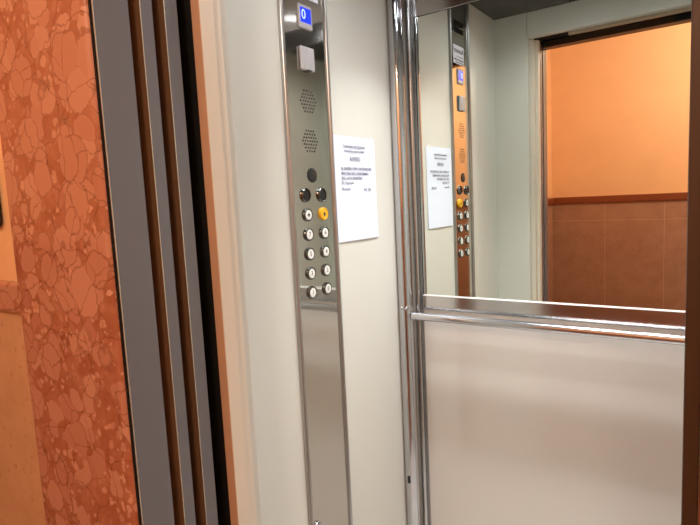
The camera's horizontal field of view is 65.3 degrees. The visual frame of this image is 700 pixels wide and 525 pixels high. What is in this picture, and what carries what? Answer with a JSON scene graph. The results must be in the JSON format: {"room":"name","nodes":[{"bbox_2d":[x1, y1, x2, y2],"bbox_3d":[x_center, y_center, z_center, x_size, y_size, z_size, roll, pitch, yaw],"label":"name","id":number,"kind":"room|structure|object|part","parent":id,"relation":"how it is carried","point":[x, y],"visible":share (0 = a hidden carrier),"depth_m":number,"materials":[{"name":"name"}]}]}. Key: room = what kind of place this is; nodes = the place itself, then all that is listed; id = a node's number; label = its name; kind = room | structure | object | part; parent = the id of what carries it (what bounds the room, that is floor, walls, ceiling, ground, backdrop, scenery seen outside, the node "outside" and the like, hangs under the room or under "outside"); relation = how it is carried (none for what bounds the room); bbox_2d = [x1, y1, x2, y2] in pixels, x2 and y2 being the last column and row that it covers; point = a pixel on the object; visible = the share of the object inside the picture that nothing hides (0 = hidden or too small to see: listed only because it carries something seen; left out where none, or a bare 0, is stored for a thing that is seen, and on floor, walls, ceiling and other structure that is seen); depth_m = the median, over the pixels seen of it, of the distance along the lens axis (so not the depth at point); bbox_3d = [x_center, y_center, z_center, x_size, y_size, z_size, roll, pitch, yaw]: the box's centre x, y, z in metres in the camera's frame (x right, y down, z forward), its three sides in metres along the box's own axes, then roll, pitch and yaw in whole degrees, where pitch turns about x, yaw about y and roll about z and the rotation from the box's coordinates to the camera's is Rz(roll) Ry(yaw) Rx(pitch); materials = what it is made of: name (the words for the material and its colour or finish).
{"room":"elevator lobby","nodes":[
{"label":"elevator lobby","id":0,"kind":"room"},
{"bbox_2d":[0,138,16,281],"bbox_3d":[0.183,-0.078,0.473,2.435,2.700,0.030,2,8,35],"label":"wall","id":1,"kind":"structure","parent":0,"point":[7,259],"depth_m":1.05,"materials":[{"name":"orange paint"}]},
{"bbox_2d":[0,207,1,226],"bbox_3d":[-0.712,-0.125,1.065,0.097,0.112,0.018,2,8,35],"label":"station","id":2,"kind":"object","parent":1,"relation":"attached to","point":[0,207],"visible":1,"depth_m":1.05,"materials":[{"name":"black plastic"}]},
{"bbox_2d":[0,280,20,312],"bbox_3d":[-0.696,0.064,1.080,0.250,0.057,0.023,2,8,35],"label":"trim","id":3,"kind":"structure","parent":1,"relation":"attached to","point":[9,292],"depth_m":1.03,"materials":[{"name":"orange stone"}]},
{"bbox_2d":[0,310,45,524],"bbox_3d":[-0.670,0.665,1.157,0.266,1.156,0.011,2,8,35],"label":"wainscot","id":4,"kind":"object","parent":1,"relation":"attached to","point":[21,496],"depth_m":1.10,"materials":[{"name":"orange stone"}]},
{"bbox_2d":[0,0,138,524],"bbox_3d":[-0.459,0.249,0.935,0.305,2.010,0.030,2,8,35],"label":"marble pilaster","id":5,"kind":"object","parent":1,"relation":"attached to","point":[50,133],"visible":1,"depth_m":0.88,"materials":[{"name":"orange stone"}]},
{"bbox_2d":[88,0,699,524],"bbox_3d":[-0.021,0.234,0.651,0.736,2.060,0.061,2,8,35],"label":"door frame","id":6,"kind":"structure","parent":1,"relation":"attached to","point":[109,19],"depth_m":0.81,"materials":[{"name":"grey metal"}]},
{"bbox_3d":[-0.320,0.225,0.861,0.005,2.060,0.058,2,8,35],"label":"post","id":7,"kind":"part","parent":6,"relation":"part of","materials":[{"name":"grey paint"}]},
{"bbox_3d":[0.276,0.243,0.445,0.009,2.060,0.058,2,8,35],"label":"post","id":8,"kind":"part","parent":6,"relation":"part of","materials":[{"name":"brown paint"}]},
{"bbox_2d":[698,467,699,524],"bbox_3d":[0.397,0.275,0.336,0.311,2.010,0.031,2,8,35],"label":"marble pilaster","id":9,"kind":"object","parent":1,"relation":"attached to","point":[699,467],"visible":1,"depth_m":0.41,"materials":[{"name":"orange stone"}]},
{"bbox_3d":[-0.193,-0.805,0.747,1.400,0.162,0.165,2,8,35],"label":"operator","id":10,"kind":"object","parent":1,"relation":"attached to","visible":0},
{"bbox_2d":[127,0,217,524],"bbox_3d":[-0.455,0.189,1.054,0.450,2.078,0.071,2,8,35],"label":"door","id":11,"kind":"structure","parent":10,"relation":"hanging from","point":[164,12],"depth_m":0.90,"materials":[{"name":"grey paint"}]},
{"bbox_3d":[-0.469,0.192,1.035,0.450,2.078,0.023,2,8,35],"label":"sliding door panel","id":12,"kind":"part","parent":11,"relation":"part of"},
{"bbox_2d":[219,0,261,524],"bbox_3d":[0.088,0.183,0.841,1.060,2.109,0.032,2,8,35],"label":"wall","id":13,"kind":"structure","parent":0,"point":[222,2],"depth_m":1.03,"materials":[{"name":"beige laminate"}]},
{"bbox_2d":[225,0,406,524],"bbox_3d":[-0.073,0.091,1.506,0.030,2.159,0.944,2,8,35],"label":"wall","id":14,"kind":"structure","parent":0,"point":[357,29],"depth_m":1.47,"materials":[{"name":"beige laminate"}]},
{"bbox_2d":[277,0,352,524],"bbox_3d":[-0.084,0.004,1.448,0.013,1.866,0.188,2,8,35],"label":"control panel","id":15,"kind":"object","parent":14,"relation":"attached to","point":[302,24],"visible":1,"depth_m":1.44,"materials":[{"name":"grey metal"}]},
{"bbox_2d":[299,45,314,72],"bbox_3d":[-0.109,-0.517,1.388,0.008,0.059,0.055,2,8,35],"label":"lamp","id":16,"kind":"object","parent":15,"relation":"attached to","point":[306,52],"depth_m":1.38,"materials":[{"name":"grey plastic"}]},
{"bbox_2d":[300,89,315,112],"bbox_3d":[-0.108,-0.413,1.402,0.002,0.057,0.064,2,8,35],"label":"speaker grille","id":17,"kind":"object","parent":15,"relation":"attached to","point":[307,96],"depth_m":1.40,"materials":[{"name":"grey metal"}]},
{"bbox_2d":[302,130,317,152],"bbox_3d":[-0.103,-0.314,1.413,0.002,0.057,0.064,2,8,35],"label":"speaker grille","id":18,"kind":"object","parent":15,"relation":"attached to","point":[309,137],"depth_m":1.41,"materials":[{"name":"grey metal"}]},
{"bbox_2d":[333,135,378,242],"bbox_3d":[0.021,-0.218,1.596,0.003,0.303,0.210,2,8,35],"label":"paper notice","id":19,"kind":"object","parent":14,"relation":"attached to","point":[354,157],"visible":1,"depth_m":1.59,"materials":[{"name":"white paper"}]},
{"bbox_2d":[402,0,684,524],"bbox_3d":[0.611,0.049,1.582,1.060,2.159,0.029,2,8,35],"label":"wall","id":20,"kind":"structure","parent":0,"point":[525,427],"depth_m":1.64,"materials":[{"name":"white metal"}]},
{"bbox_2d":[404,0,691,524],"bbox_3d":[0.600,0.076,1.568,0.940,2.105,0.011,2,8,35],"label":"wall mirror","id":21,"kind":"object","parent":20,"relation":"attached to","point":[549,139],"visible":1,"depth_m":1.54,"materials":[{"name":"silver"}]},
{"bbox_3d":[0.239,0.065,1.825,0.011,2.105,0.005,2,8,35],"label":"rail","id":22,"kind":"part","parent":21,"relation":"part of","materials":[{"name":"silver metal"}]},
{"bbox_3d":[0.559,-0.797,1.472,0.892,0.066,0.006,2,8,35],"label":"rail","id":23,"kind":"part","parent":21,"relation":"part of","materials":[{"name":"silver metal"}]},
{"bbox_2d":[415,0,691,310],"bbox_3d":[0.583,-0.323,1.527,0.872,0.887,0.001,2,8,35],"label":"mirror glass","id":24,"kind":"object","parent":21,"relation":"on","point":[552,136],"depth_m":1.54,"materials":[{"name":"clear"}]},
{"bbox_3d":[0.605,0.143,1.578,0.872,0.046,0.006,2,8,35],"label":"rail","id":25,"kind":"part","parent":21,"relation":"part of","materials":[{"name":"silver metal"}]},
{"bbox_3d":[0.386,1.203,1.310,1.060,0.050,1.004,2,8,35],"label":"floor","id":26,"kind":"structure","parent":0,"visible":0},
{"bbox_2d":[176,0,256,524],"bbox_3d":[-0.264,0.231,1.040,0.157,2.000,0.058,2,8,35],"label":"door frame","id":27,"kind":"structure","parent":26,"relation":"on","point":[199,21],"depth_m":0.97,"materials":[{"name":"beige metal"}]},
{"bbox_2d":[387,0,420,524],"bbox_3d":[0.180,0.071,1.802,0.048,2.107,0.053,2,8,35],"label":"trim","id":28,"kind":"structure","parent":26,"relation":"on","point":[394,7],"depth_m":1.77,"materials":[{"name":"silver metal"}]},
{"bbox_3d":[0.771,0.116,0.915,0.030,2.159,0.944,2,8,35],"label":"wall","id":29,"kind":"structure","parent":0,"visible":0},
{"bbox_2d":[411,312,684,345],"bbox_3d":[0.598,0.187,1.528,0.953,0.052,0.052,2,8,35],"label":"handrail","id":30,"kind":"object","parent":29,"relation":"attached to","point":[642,336],"visible":1,"depth_m":1.53,"materials":[{"name":"silver metal"}]}
]}

